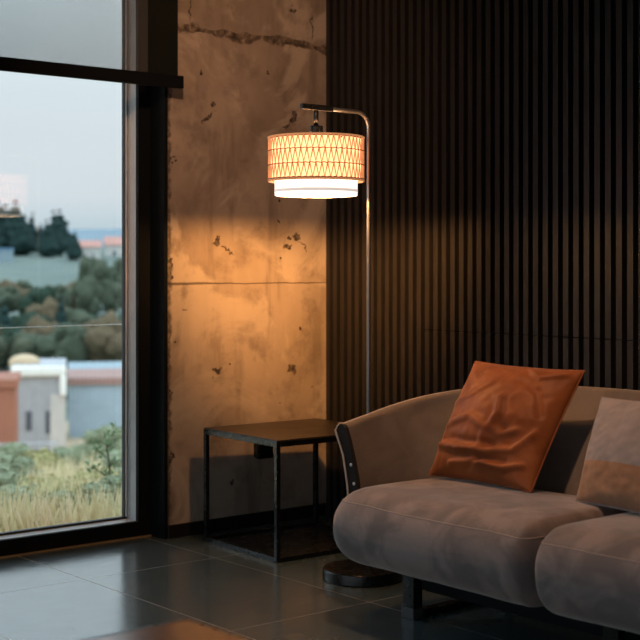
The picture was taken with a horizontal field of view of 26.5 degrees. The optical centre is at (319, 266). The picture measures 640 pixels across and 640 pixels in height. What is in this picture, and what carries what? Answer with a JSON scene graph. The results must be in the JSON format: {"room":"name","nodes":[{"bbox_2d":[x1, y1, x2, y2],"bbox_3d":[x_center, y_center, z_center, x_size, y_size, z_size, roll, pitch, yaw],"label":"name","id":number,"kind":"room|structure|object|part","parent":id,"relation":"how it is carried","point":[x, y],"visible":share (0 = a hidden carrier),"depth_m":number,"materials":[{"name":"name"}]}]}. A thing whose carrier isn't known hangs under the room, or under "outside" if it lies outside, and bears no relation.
{"room":"living room","nodes":[
{"label":"living room","id":0,"kind":"room"},
{"bbox_2d":[0,324,121,328],"bbox_3d":[-1.592,0.245,5.154,2.100,0.030,0.080,0,0,-40],"label":"cable","id":1,"kind":"object","parent":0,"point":[100,324],"visible":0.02,"depth_m":5.62,"materials":[{"name":"grey metal"}]},
{"bbox_2d":[168,0,325,524],"bbox_3d":[-0.345,-0.250,5.975,0.968,2.720,0.300,0,0,-40],"label":"wall","id":2,"kind":"structure","parent":0,"point":[247,262],"depth_m":5.78,"materials":[{"name":"concrete"}]},
{"bbox_2d":[0,0,149,555],"bbox_3d":[-1.497,-0.250,5.035,1.995,2.720,0.116,0,0,-40],"label":"window","id":3,"kind":"structure","parent":2,"relation":"in","point":[134,521],"depth_m":5.60,"materials":[{"name":"grey metal"}]},
{"bbox_2d":[0,0,183,88],"bbox_3d":[-2.725,-1.159,3.741,5.595,0.873,0.090,0,0,-40],"label":"roller blind","id":4,"kind":"object","parent":3,"relation":"attached to","point":[162,14],"visible":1,"depth_m":5.40,"materials":[{"name":"black metal"}]},
{"bbox_2d":[0,535,151,557],"bbox_3d":[-2.865,1.107,3.825,5.645,0.005,0.011,0,0,-40],"label":"trim","id":5,"kind":"structure","parent":2,"relation":"attached to","point":[143,535],"depth_m":5.38,"materials":[{"name":"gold metal"}]},
{"bbox_2d":[150,86,167,538],"bbox_3d":[-0.664,-0.250,5.583,0.018,2.720,0.118,0,0,-40],"label":"trim","id":6,"kind":"structure","parent":2,"relation":"attached to","point":[158,96],"depth_m":5.57,"materials":[{"name":"black metal"}]},
{"bbox_2d":[168,503,325,538],"bbox_3d":[-0.299,1.083,5.811,0.835,0.055,0.012,0,0,-40],"label":"baseboard","id":7,"kind":"structure","parent":2,"relation":"attached to","point":[301,512],"depth_m":5.78,"materials":[{"name":"black wood"}]},
{"bbox_2d":[254,443,272,458],"bbox_3d":[-0.243,0.780,5.842,0.082,0.084,0.035,0,0,-40],"label":"wall socket","id":8,"kind":"object","parent":2,"relation":"attached to","point":[260,451],"visible":0.56,"depth_m":5.82,"materials":[{"name":"black plastic"}]},
{"bbox_3d":[-0.272,0.780,5.823,0.012,0.070,0.028,0,0,-40],"label":"plate","id":9,"kind":"part","parent":8,"relation":"part of","materials":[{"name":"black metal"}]},
{"bbox_2d":[0,515,602,639],"bbox_3d":[-0.072,1.170,1.139,6.738,0.120,8.050,0,0,-40],"label":"floor","id":10,"kind":"structure","parent":0,"point":[76,593],"depth_m":4.54,"materials":[{"name":"tile"}]},
{"bbox_2d":[80,618,247,639],"bbox_3d":[-0.436,0.935,2.337,1.000,0.350,0.740,0,0,-40],"label":"coffee table","id":11,"kind":"object","parent":10,"relation":"on","point":[183,629],"visible":1,"depth_m":2.82,"materials":[{"name":"brown wood"}]},
{"bbox_2d":[204,418,341,562],"bbox_3d":[-0.089,0.880,5.466,0.570,0.460,0.515,0,0,-37],"label":"side table","id":12,"kind":"object","parent":10,"relation":"on","point":[276,544],"visible":0.73,"depth_m":5.42,"materials":[{"name":"black metal"}]},
{"bbox_3d":[-0.459,0.893,5.499,0.018,0.434,0.018,0,0,-37],"label":"leg","id":13,"kind":"part","parent":12,"relation":"part of","materials":[{"name":"black metal"}]},
{"bbox_3d":[-0.310,1.101,5.300,0.018,0.018,0.479,0,0,-37],"label":"rail","id":14,"kind":"part","parent":12,"relation":"part of","materials":[{"name":"black metal"}]},
{"bbox_3d":[-0.239,1.101,5.665,0.534,0.018,0.018,0,0,-37],"label":"rail","id":15,"kind":"part","parent":12,"relation":"part of","materials":[{"name":"black metal"}]},
{"bbox_3d":[-0.089,0.666,5.466,0.570,0.020,0.515,0,0,-37],"label":"rail","id":16,"kind":"part","parent":12,"relation":"part of","materials":[{"name":"black metal"}]},
{"bbox_3d":[-0.089,1.103,5.466,0.534,0.006,0.479,0,0,-37],"label":"panel","id":17,"kind":"part","parent":12,"relation":"part of","materials":[{"name":"black metal"}]},
{"bbox_3d":[-0.160,0.893,5.102,0.018,0.434,0.018,0,0,-37],"label":"leg","id":18,"kind":"part","parent":12,"relation":"part of","materials":[{"name":"black metal"}]},
{"bbox_3d":[0.060,1.101,5.268,0.534,0.018,0.018,0,0,-37],"label":"rail","id":19,"kind":"part","parent":12,"relation":"part of","materials":[{"name":"black metal"}]},
{"bbox_3d":[-0.019,0.893,5.831,0.018,0.434,0.018,0,0,-37],"label":"leg","id":20,"kind":"part","parent":12,"relation":"part of","materials":[{"name":"black metal"}]},
{"bbox_3d":[0.131,1.101,5.632,0.018,0.018,0.479,0,0,-37],"label":"rail","id":21,"kind":"part","parent":12,"relation":"part of","materials":[{"name":"black metal"}]},
{"bbox_2d":[267,103,402,587],"bbox_3d":[0.065,0.274,4.757,0.524,1.672,0.336,0,0,-33],"label":"floor lamp","id":22,"kind":"object","parent":10,"relation":"on","point":[315,164],"visible":0.99,"depth_m":4.62,"materials":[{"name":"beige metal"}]},
{"bbox_2d":[309,125,322,134],"bbox_3d":[-0.014,-0.390,4.706,0.048,0.200,0.048,0,0,-40],"label":"socket","id":23,"kind":"object","parent":22,"relation":"attached to","point":[314,128],"depth_m":4.69,"materials":[{"name":"black metal"}]},
{"bbox_3d":[-0.014,-0.341,4.706,0.286,0.188,0.286,0,0,-40],"label":"lamp shade","id":24,"kind":"part","parent":22,"relation":"part of","materials":[{"name":"white fabric"}]},
{"bbox_3d":[-0.014,-0.303,4.706,0.336,0.006,0.336,0,0,-40],"label":"cord","id":25,"kind":"part","parent":22,"relation":"part of","materials":[{"name":"fabric"}]},
{"bbox_3d":[-0.014,-0.447,4.706,0.336,0.006,0.336,0,0,-40],"label":"cord","id":26,"kind":"part","parent":22,"relation":"part of","materials":[{"name":"fabric"}]},
{"bbox_3d":[-0.014,-0.520,4.706,0.018,0.070,0.018,0,0,-40],"label":"stem","id":27,"kind":"part","parent":22,"relation":"part of","materials":[{"name":"black metal"}]},
{"bbox_3d":[-0.014,-0.351,4.706,0.336,0.006,0.336,0,0,-40],"label":"cord","id":28,"kind":"part","parent":22,"relation":"part of","materials":[{"name":"fabric"}]},
{"bbox_3d":[-0.014,-0.400,4.706,0.336,0.006,0.336,0,0,-40],"label":"cord","id":29,"kind":"part","parent":22,"relation":"part of","materials":[{"name":"fabric"}]},
{"bbox_2d":[333,386,639,639],"bbox_3d":[0.897,0.750,3.799,0.836,0.720,2.025,0,0,-40],"label":"sofa","id":30,"kind":"object","parent":10,"relation":"on","point":[543,554],"visible":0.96,"depth_m":3.93,"materials":[{"name":"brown fabric"}]},
{"bbox_2d":[333,477,627,606],"bbox_3d":[0.492,0.801,4.095,0.587,0.247,0.846,0,0,-40],"label":"seat cushion","id":31,"kind":"object","parent":30,"relation":"on","point":[482,538],"depth_m":3.89,"materials":[{"name":"beige fabric"}]},
{"bbox_2d":[428,361,585,492],"bbox_3d":[0.585,0.496,4.318,0.297,0.367,0.423,0,0,-40],"label":"throw cushion","id":32,"kind":"object","parent":30,"relation":"on","point":[504,422],"visible":1,"depth_m":4.23,"materials":[{"name":"orange rust-brown leather"}]},
{"bbox_3d":[0.976,0.973,3.863,0.380,0.125,1.600,0,0,-40],"label":"seat","id":33,"kind":"part","parent":30,"relation":"part of","materials":[{"name":"fabric"}]},
{"bbox_2d":[535,512,639,633],"bbox_3d":[1.053,0.800,3.415,0.585,0.250,0.914,0,0,-40],"label":"seat cushion","id":34,"kind":"object","parent":30,"relation":"on","point":[586,570],"depth_m":3.46,"materials":[{"name":"beige fabric"}]},
{"bbox_2d":[575,397,639,513],"bbox_3d":[0.889,0.526,3.813,0.179,0.308,0.485,0,0,-30],"label":"throw cushion","id":35,"kind":"object","parent":30,"relation":"on","point":[610,477],"visible":1,"depth_m":3.82,"materials":[{"name":"beige fabric"}]},
{"bbox_2d":[326,0,639,516],"bbox_3d":[2.421,-0.250,3.279,0.128,2.720,7.980,0,0,-40],"label":"wall","id":36,"kind":"structure","parent":0,"point":[505,134],"depth_m":5.35,"materials":[{"name":"black wood"}]},
{"label":"outside","id":37,"kind":"structure","parent":0,"visible":0},
{"bbox_2d":[0,247,121,466],"bbox_3d":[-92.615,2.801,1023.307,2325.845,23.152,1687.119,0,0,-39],"label":"ground","id":38,"kind":"structure","parent":37,"point":[40,271],"depth_m":334.07,"materials":[{"name":"green plant"}]},
{"bbox_2d":[0,224,4,247],"bbox_3d":[-96.753,-11.051,394.306,10.872,18.860,10.872,0,0,-7],"label":"conifer tree","id":39,"kind":"object","parent":38,"relation":"on","point":[2,239],"visible":0.89,"depth_m":393.20,"materials":[{"name":"green plant"}]},
{"bbox_2d":[0,296,6,307],"bbox_3d":[-49.059,6.706,196.926,6.000,7.188,5.962,0,0,8],"label":"broadleaf tree","id":40,"kind":"object","parent":38,"relation":"on","point":[1,297],"visible":0.67,"depth_m":198.20,"materials":[{"name":"green plant"}]},
{"bbox_2d":[0,325,7,363],"bbox_3d":[-34.823,9.801,140.108,6.442,8.223,6.483,0,0,5],"label":"broadleaf tree","id":41,"kind":"object","parent":38,"relation":"on","point":[3,346],"visible":0.98,"depth_m":138.16,"materials":[{"name":"green plant"}]},
{"bbox_2d":[0,206,7,236],"bbox_3d":[-99.055,-11.817,419.392,11.184,18.189,11.184,0,0,26],"label":"conifer tree","id":42,"kind":"object","parent":38,"relation":"on","point":[3,219],"visible":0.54,"depth_m":418.36,"materials":[{"name":"green plant"}]},
{"bbox_2d":[0,299,11,369],"bbox_3d":[-37.516,8.270,161.954,3.792,8.884,3.794,0,0,-39],"label":"cypress tree","id":43,"kind":"object","parent":38,"relation":"on","point":[5,320],"visible":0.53,"depth_m":161.61,"materials":[{"name":"green plant"}]},
{"bbox_2d":[0,334,11,371],"bbox_3d":[-35.095,10.208,150.315,4.936,5.927,4.610,0,0,-7],"label":"broadleaf tree","id":44,"kind":"object","parent":38,"relation":"on","point":[8,339],"visible":0.26,"depth_m":149.10,"materials":[{"name":"green plant"}]},
{"bbox_2d":[0,248,13,261],"bbox_3d":[-86.020,-1.492,364.555,10.499,7.023,10.939,0,0,-39],"label":"shed","id":45,"kind":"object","parent":38,"relation":"on","point":[6,254],"visible":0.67,"depth_m":361.00,"materials":[{"name":"blue"}]},
{"bbox_2d":[2,204,11,220],"bbox_3d":[-98.301,-11.544,430.056,10.826,16.572,10.826,0,0,-31],"label":"conifer tree","id":46,"kind":"object","parent":38,"relation":"on","point":[7,212],"visible":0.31,"depth_m":429.22,"materials":[{"name":"green plant"}]},
{"bbox_2d":[0,279,16,286],"bbox_3d":[-54.733,4.642,238.041,4.956,5.300,3.816,0,0,18],"label":"broadleaf tree","id":47,"kind":"object","parent":38,"relation":"on","point":[4,283],"visible":0.23,"depth_m":237.39,"materials":[{"name":"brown plant"}]},
{"bbox_2d":[0,314,17,326],"bbox_3d":[-41.489,8.636,175.647,4.025,5.983,4.309,0,0,14],"label":"broadleaf tree","id":48,"kind":"object","parent":38,"relation":"on","point":[13,324],"visible":0.02,"depth_m":176.07,"materials":[{"name":"green plant"}]},
{"bbox_2d":[0,372,20,446],"bbox_3d":[-20.839,10.847,87.176,5.771,7.737,7.113,0,0,-39],"label":"house","id":49,"kind":"structure","parent":38,"relation":"on","point":[9,381],"depth_m":84.44,"materials":[{"name":"orange paint"}]},
{"bbox_2d":[0,285,21,312],"bbox_3d":[-47.652,6.202,207.120,5.760,6.833,5.797,0,0,33],"label":"broadleaf tree","id":50,"kind":"object","parent":38,"relation":"on","point":[11,294],"visible":0.68,"depth_m":205.49,"materials":[{"name":"green plant"}]},
{"bbox_2d":[2,326,22,338],"bbox_3d":[-35.524,9.757,159.783,4.626,5.632,4.953,0,0,-23],"label":"broadleaf tree","id":51,"kind":"object","parent":38,"relation":"on","point":[8,331],"visible":0.16,"depth_m":158.75,"materials":[{"name":"green plant"}]},
{"bbox_2d":[0,441,29,456],"bbox_3d":[-4.309,2.769,19.031,0.915,0.655,1.001,0,0,9],"label":"shrub","id":52,"kind":"object","parent":38,"relation":"on","point":[9,448],"visible":0.22,"depth_m":18.87,"materials":[{"name":"green plant"}]},
{"bbox_2d":[10,315,21,325],"bbox_3d":[-40.996,8.730,186.028,3.531,4.401,3.298,0,0,33],"label":"broadleaf tree","id":53,"kind":"object","parent":38,"relation":"on","point":[15,318],"visible":0.27,"depth_m":184.83,"materials":[{"name":"green plant"}]},
{"bbox_2d":[3,200,33,255],"bbox_3d":[-89.144,-10.785,400.617,10.299,17.867,10.299,0,0,1],"label":"conifer tree","id":54,"kind":"object","parent":38,"relation":"on","point":[17,236],"visible":0.94,"depth_m":397.84,"materials":[{"name":"green plant"}]},
{"bbox_2d":[0,463,37,491],"bbox_3d":[-2.147,1.529,9.018,0.701,0.459,0.640,0,0,-40],"label":"shrub","id":55,"kind":"object","parent":38,"relation":"on","point":[7,474],"visible":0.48,"depth_m":8.91,"materials":[{"name":"green plant"}]},
{"bbox_2d":[0,486,40,511],"bbox_3d":[-1.897,1.511,8.413,0.427,0.306,0.467,0,0,-7],"label":"shrub","id":56,"kind":"object","parent":38,"relation":"on","point":[13,489],"visible":0.25,"depth_m":8.36,"materials":[{"name":"green plant"}]},
{"bbox_2d":[14,285,29,315],"bbox_3d":[-48.148,5.823,216.925,5.374,6.027,4.138,0,0,-18],"label":"broadleaf tree","id":57,"kind":"object","parent":38,"relation":"on","point":[24,292],"visible":0.2,"depth_m":215.93,"materials":[{"name":"brown plant"}]},
{"bbox_2d":[0,451,44,477],"bbox_3d":[-3.018,2.035,12.992,0.834,0.546,0.762,0,0,34],"label":"shrub","id":58,"kind":"object","parent":38,"relation":"on","point":[17,463],"visible":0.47,"depth_m":12.98,"materials":[{"name":"green plant"}]},
{"bbox_2d":[17,280,32,290],"bbox_3d":[-54.144,4.454,247.934,3.605,4.308,3.629,0,0,12],"label":"broadleaf tree","id":59,"kind":"object","parent":38,"relation":"on","point":[23,284],"visible":0.57,"depth_m":246.90,"materials":[{"name":"green plant"}]},
{"bbox_2d":[9,331,46,359],"bbox_3d":[-30.073,10.258,139.909,5.015,7.259,5.047,0,0,12],"label":"broadleaf tree","id":60,"kind":"object","parent":38,"relation":"on","point":[22,343],"visible":0.42,"depth_m":138.41,"materials":[{"name":"green plant"}]},
{"bbox_2d":[0,441,55,452],"bbox_3d":[-17.807,11.132,80.000,4.584,1.709,0.169,0,0,0],"label":"fence","id":61,"kind":"object","parent":38,"relation":"on","point":[54,442],"visible":0.32,"depth_m":79.94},
{"bbox_3d":[-17.807,10.425,80.000,4.418,0.235,0.133,0,0,0],"label":"rail","id":62,"kind":"part","parent":61,"relation":"part of","materials":[{"name":"white"}]},
{"bbox_2d":[24,217,36,254],"bbox_3d":[-88.472,-8.877,405.471,7.902,12.852,7.902,0,0,34],"label":"conifer tree","id":63,"kind":"object","parent":38,"relation":"on","point":[25,222],"visible":0.25,"depth_m":404.69,"materials":[{"name":"green plant"}]},
{"bbox_2d":[26,212,36,251],"bbox_3d":[-90.466,-10.155,425.026,5.881,13.913,5.881,0,0,-23],"label":"conifer tree","id":64,"kind":"object","parent":38,"relation":"on","point":[31,225],"visible":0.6,"depth_m":424.01,"materials":[{"name":"green plant"}]},
{"bbox_2d":[16,476,54,489],"bbox_3d":[-2.365,1.858,10.994,0.502,0.332,0.456,0,0,26],"label":"shrub","id":65,"kind":"object","parent":38,"relation":"on","point":[27,478],"visible":0.09,"depth_m":10.99,"materials":[{"name":"green plant"}]},
{"bbox_2d":[12,314,59,339],"bbox_3d":[-30.841,9.245,150.084,6.600,8.154,5.082,0,0,26],"label":"broadleaf tree","id":66,"kind":"object","parent":38,"relation":"on","point":[34,321],"visible":0.22,"depth_m":149.37,"materials":[{"name":"brown plant"}]},
{"bbox_2d":[19,311,52,328],"bbox_3d":[-34.927,8.875,165.559,5.363,6.947,5.010,0,0,-28],"label":"broadleaf tree","id":67,"kind":"object","parent":38,"relation":"on","point":[25,319],"visible":0.17,"depth_m":165.52,"materials":[{"name":"green plant"}]},
{"bbox_2d":[17,285,56,315],"bbox_3d":[-41.070,6.566,197.357,5.660,7.810,6.059,0,0,-11],"label":"broadleaf tree","id":68,"kind":"object","parent":38,"relation":"on","point":[37,295],"visible":0.52,"depth_m":195.22,"materials":[{"name":"green plant"}]},
{"bbox_2d":[9,354,65,450],"bbox_3d":[-20.017,9.959,97.100,6.475,7.693,7.593,0,0,-39],"label":"house","id":69,"kind":"structure","parent":38,"relation":"on","point":[42,385],"depth_m":94.31,"materials":[{"name":"white paint"}]},
{"bbox_2d":[34,223,42,252],"bbox_3d":[-87.805,-8.625,424.675,5.943,10.311,5.944,0,0,9],"label":"conifer tree","id":70,"kind":"object","parent":38,"relation":"on","point":[38,232],"visible":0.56,"depth_m":423.70,"materials":[{"name":"green plant"}]},
{"bbox_2d":[27,487,55,497],"bbox_3d":[-1.849,1.571,8.791,0.435,0.288,0.396,0,0,-40],"label":"shrub","id":71,"kind":"object","parent":38,"relation":"on","point":[31,487],"visible":0.02,"depth_m":8.80,"materials":[{"name":"green plant"}]},
{"bbox_2d":[20,447,65,474],"bbox_3d":[-3.550,2.545,17.014,0.837,0.554,0.761,0,0,34],"label":"shrub","id":72,"kind":"object","parent":38,"relation":"on","point":[45,454],"visible":0.34,"depth_m":16.90,"materials":[{"name":"green plant"}]},
{"bbox_2d":[25,297,67,320],"bbox_3d":[-35.098,7.805,176.263,5.659,7.946,7.349,0,0,-3],"label":"broadleaf tree","id":73,"kind":"object","parent":38,"relation":"on","point":[48,308],"visible":0.3,"depth_m":174.40,"materials":[{"name":"brown plant"}]},
{"bbox_2d":[36,219,59,257],"bbox_3d":[-78.178,-7.745,389.563,6.866,11.911,6.866,0,0,42],"label":"conifer tree","id":74,"kind":"object","parent":38,"relation":"on","point":[47,247],"visible":0.98,"depth_m":388.24,"materials":[{"name":"green plant"}]},
{"bbox_2d":[30,473,70,489],"bbox_3d":[-2.371,1.990,12.009,0.502,0.332,0.456,0,0,-31],"label":"shrub","id":75,"kind":"object","parent":38,"relation":"on","point":[62,477],"visible":0.13,"depth_m":11.93,"materials":[{"name":"green plant"}]},
{"bbox_2d":[26,489,78,515],"bbox_3d":[-1.594,1.486,8.202,0.434,0.284,0.396,0,0,26],"label":"shrub","id":76,"kind":"object","parent":38,"relation":"on","point":[63,490],"visible":0.12,"depth_m":8.17,"materials":[{"name":"green plant"}]},
{"bbox_2d":[49,210,67,255],"bbox_3d":[-77.801,-9.400,399.897,7.379,14.770,7.378,0,0,-15],"label":"conifer tree","id":77,"kind":"object","parent":38,"relation":"on","point":[55,227],"visible":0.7,"depth_m":398.62,"materials":[{"name":"green plant"}]},
{"bbox_2d":[54,295,66,323],"bbox_3d":[-31.134,8.018,163.963,3.002,9.378,3.004,0,0,-39],"label":"cypress tree","id":78,"kind":"object","parent":38,"relation":"on","point":[60,317],"visible":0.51,"depth_m":163.63,"materials":[{"name":"green plant"}]},
{"bbox_2d":[0,447,121,531],"bbox_3d":[-2.916,2.726,18.297,3.895,3.237,23.012,0,0,-15],"label":"dry grass","id":79,"kind":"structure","parent":38,"relation":"on","point":[11,520],"depth_m":7.23,"materials":[{"name":"beige plant"}]},
{"bbox_2d":[34,322,90,374],"bbox_3d":[-25.373,9.844,140.077,6.747,8.354,6.703,0,0,11],"label":"broadleaf tree","id":80,"kind":"object","parent":38,"relation":"on","point":[68,343],"visible":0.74,"depth_m":137.96,"materials":[{"name":"green plant"}]},
{"bbox_2d":[53,284,72,307],"bbox_3d":[-39.965,6.171,207.122,5.786,7.132,5.749,0,0,-43],"label":"broadleaf tree","id":81,"kind":"object","parent":38,"relation":"on","point":[67,293],"visible":0.29,"depth_m":205.74,"materials":[{"name":"green plant"}]},
{"bbox_2d":[56,209,72,251],"bbox_3d":[-80.869,-10.536,425.447,9.211,14.981,9.212,0,0,18],"label":"conifer tree","id":82,"kind":"object","parent":38,"relation":"on","point":[66,235],"visible":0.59,"depth_m":423.50,"materials":[{"name":"green plant"}]},
{"bbox_2d":[55,446,74,450],"bbox_3d":[-6.835,5.067,35.969,0.915,0.655,1.001,0,0,18],"label":"shrub","id":83,"kind":"object","parent":38,"relation":"on","point":[57,447],"visible":0.07,"depth_m":35.95,"materials":[{"name":"green plant"}]},
{"bbox_2d":[63,281,75,309],"bbox_3d":[-39.473,5.572,216.790,4.701,6.856,6.105,0,0,-13],"label":"broadleaf tree","id":84,"kind":"object","parent":38,"relation":"on","point":[69,285],"visible":0.14,"depth_m":215.83,"materials":[{"name":"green plant"}]},
{"bbox_2d":[53,482,87,493],"bbox_3d":[-1.529,1.526,8.585,0.426,0.310,0.469,0,0,-7],"label":"shrub","id":85,"kind":"object","parent":38,"relation":"on","point":[75,485],"visible":0.04,"depth_m":8.57,"materials":[{"name":"green plant"}]},
{"bbox_2d":[53,448,91,471],"bbox_3d":[-3.414,2.671,18.012,0.834,0.546,0.762,0,0,42],"label":"shrub","id":86,"kind":"object","parent":38,"relation":"on","point":[62,451],"visible":0.24,"depth_m":17.97,"materials":[{"name":"green plant"}]},
{"bbox_2d":[65,230,82,260],"bbox_3d":[-68.836,-5.767,380.120,5.150,8.934,5.149,0,0,-7],"label":"conifer tree","id":87,"kind":"object","parent":38,"relation":"on","point":[74,251],"visible":0.98,"depth_m":378.69,"materials":[{"name":"green plant"}]},
{"bbox_2d":[53,308,95,324],"bbox_3d":[-29.635,8.700,165.955,5.438,7.448,5.473,0,0,-24],"label":"broadleaf tree","id":88,"kind":"object","parent":38,"relation":"on","point":[76,316],"visible":0.28,"depth_m":164.47,"materials":[{"name":"green plant"}]},
{"bbox_2d":[69,444,83,451],"bbox_3d":[-7.035,5.588,39.980,1.067,0.764,1.168,0,0,-40],"label":"shrub","id":89,"kind":"object","parent":38,"relation":"on","point":[74,446],"visible":0.11,"depth_m":39.82,"materials":[{"name":"green plant"}]},
{"bbox_2d":[74,442,96,464],"bbox_3d":[-5.671,4.707,34.014,1.168,0.764,1.067,0,0,-7],"label":"shrub","id":90,"kind":"object","parent":38,"relation":"on","point":[84,447],"visible":0.06,"depth_m":33.80,"materials":[{"name":"green plant"}]},
{"bbox_2d":[78,255,93,280],"bbox_3d":[-42.457,2.501,247.911,4.377,9.246,4.406,0,0,27],"label":"broadleaf tree","id":91,"kind":"object","parent":38,"relation":"on","point":[85,262],"visible":0.45,"depth_m":246.48,"materials":[{"name":"green plant"}]},
{"bbox_2d":[71,276,103,315],"bbox_3d":[-33.803,5.967,196.941,4.475,9.391,4.446,0,0,5],"label":"broadleaf tree","id":92,"kind":"object","parent":38,"relation":"on","point":[88,294],"visible":0.96,"depth_m":195.84,"materials":[{"name":"green plant"}]},
{"bbox_2d":[78,240,101,259],"bbox_3d":[-66.084,-3.468,389.936,10.581,8.357,11.929,0,0,-39],"label":"house","id":93,"kind":"structure","parent":38,"relation":"on","point":[91,248],"depth_m":385.88,"materials":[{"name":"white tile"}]},
{"bbox_2d":[68,466,117,487],"bbox_3d":[-2.014,1.956,12.019,0.532,0.388,0.586,0,0,1],"label":"shrub","id":94,"kind":"object","parent":38,"relation":"on","point":[82,474],"visible":0.22,"depth_m":11.93,"materials":[{"name":"green plant"}]},
{"bbox_2d":[67,368,121,437],"bbox_3d":[-14.994,11.033,105.205,12.489,5.701,12.646,0,0,-39],"label":"house","id":95,"kind":"structure","parent":38,"relation":"on","point":[95,395],"depth_m":100.34,"materials":[{"name":"blue paint"}]},
{"bbox_2d":[68,361,121,368],"bbox_3d":[-18.011,11.570,123.755,13.529,5.211,13.829,0,0,-39],"label":"house","id":96,"kind":"structure","parent":38,"relation":"on","point":[71,365],"depth_m":123.67,"materials":[{"name":"paint"}]},
{"bbox_2d":[71,481,120,509],"bbox_3d":[-1.373,1.474,8.289,0.501,0.328,0.457,0,0,-31],"label":"shrub","id":97,"kind":"object","parent":38,"relation":"on","point":[91,484],"visible":0.18,"depth_m":8.25,"materials":[{"name":"green plant"}]},
{"bbox_2d":[76,425,121,462],"bbox_3d":[-4.671,3.993,30.048,1.448,1.037,1.585,0,0,26],"label":"shrub","id":98,"kind":"object","parent":38,"relation":"on","point":[90,436],"visible":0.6,"depth_m":29.78,"materials":[{"name":"green plant"}]},
{"bbox_2d":[80,422,121,501],"bbox_3d":[-1.348,1.370,8.615,0.354,0.784,0.304,0,0,6],"label":"sapling","id":99,"kind":"object","parent":38,"relation":"on","point":[107,442],"visible":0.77,"depth_m":8.61,"materials":[{"name":"green plant"}]},
{"bbox_3d":[-1.364,1.396,8.617,0.272,0.732,0.239,0,0,3],"label":"stem","id":100,"kind":"part","parent":99,"relation":"part of","materials":[{"name":"green plant"}]},
{"bbox_2d":[88,258,114,311],"bbox_3d":[-36.838,3.506,227.922,4.825,10.191,4.856,0,0,3],"label":"broadleaf tree","id":101,"kind":"object","parent":38,"relation":"on","point":[99,270],"visible":0.65,"depth_m":226.63,"materials":[{"name":"green plant"}]},
{"bbox_3d":[-36.838,1.837,227.922,4.825,6.852,4.856,0,0,3],"label":"crown","id":102,"kind":"part","parent":101,"relation":"part of","materials":[{"name":"green plant"}]},
{"bbox_2d":[83,449,121,475],"bbox_3d":[-1.912,2.009,13.016,0.834,0.546,0.762,0,0,-23],"label":"shrub","id":103,"kind":"object","parent":38,"relation":"on","point":[114,453],"visible":0.18,"depth_m":12.87,"materials":[{"name":"green plant"}]},
{"bbox_2d":[84,310,121,361],"bbox_3d":[-21.528,9.240,139.710,6.228,9.715,8.088,0,0,-3],"label":"broadleaf tree","id":104,"kind":"object","parent":38,"relation":"on","point":[104,342],"visible":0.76,"depth_m":136.92,"materials":[{"name":"brown plant"}]},
{"bbox_2d":[98,474,121,500],"bbox_3d":[-1.255,1.492,8.583,0.518,0.371,0.567,0,0,1],"label":"shrub","id":105,"kind":"object","parent":38,"relation":"on","point":[109,479],"visible":0.1,"depth_m":8.54,"materials":[{"name":"green plant"}]},
{"bbox_2d":[101,280,121,312],"bbox_3d":[-31.666,5.937,206.999,3.780,7.932,3.756,0,0,44],"label":"broadleaf tree","id":106,"kind":"object","parent":38,"relation":"on","point":[112,298],"visible":0.9,"depth_m":206.04,"materials":[{"name":"green plant"}]},
{"bbox_2d":[103,237,121,255],"bbox_3d":[-60.714,-4.874,416.827,15.981,8.807,16.735,0,0,-39],"label":"house","id":107,"kind":"structure","parent":38,"relation":"on","point":[113,245],"depth_m":410.77,"materials":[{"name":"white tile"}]},
{"bbox_2d":[111,258,121,308],"bbox_3d":[-34.591,3.146,238.066,4.537,9.522,4.508,0,0,0],"label":"broadleaf tree","id":108,"kind":"object","parent":38,"relation":"on","point":[117,267],"visible":0.23,"depth_m":236.58,"materials":[{"name":"green plant"}]},
{"bbox_3d":[-34.591,1.586,238.066,4.537,6.402,4.508,0,0,0],"label":"crown","id":109,"kind":"part","parent":108,"relation":"part of","materials":[{"name":"green plant"}]},
{"bbox_2d":[115,276,121,307],"bbox_3d":[-31.385,5.273,217.023,3.775,7.921,3.750,0,0,27],"label":"broadleaf tree","id":110,"kind":"object","parent":38,"relation":"on","point":[119,278],"visible":0.08,"depth_m":216.09,"materials":[{"name":"green plant"}]},
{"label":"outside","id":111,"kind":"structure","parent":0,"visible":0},
{"bbox_2d":[36,229,121,246],"bbox_3d":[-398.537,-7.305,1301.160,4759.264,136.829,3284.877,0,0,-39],"label":"sea","id":112,"kind":"structure","parent":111,"point":[83,234],"depth_m":2071.84,"materials":[{"name":"blue liquid"}]}
]}

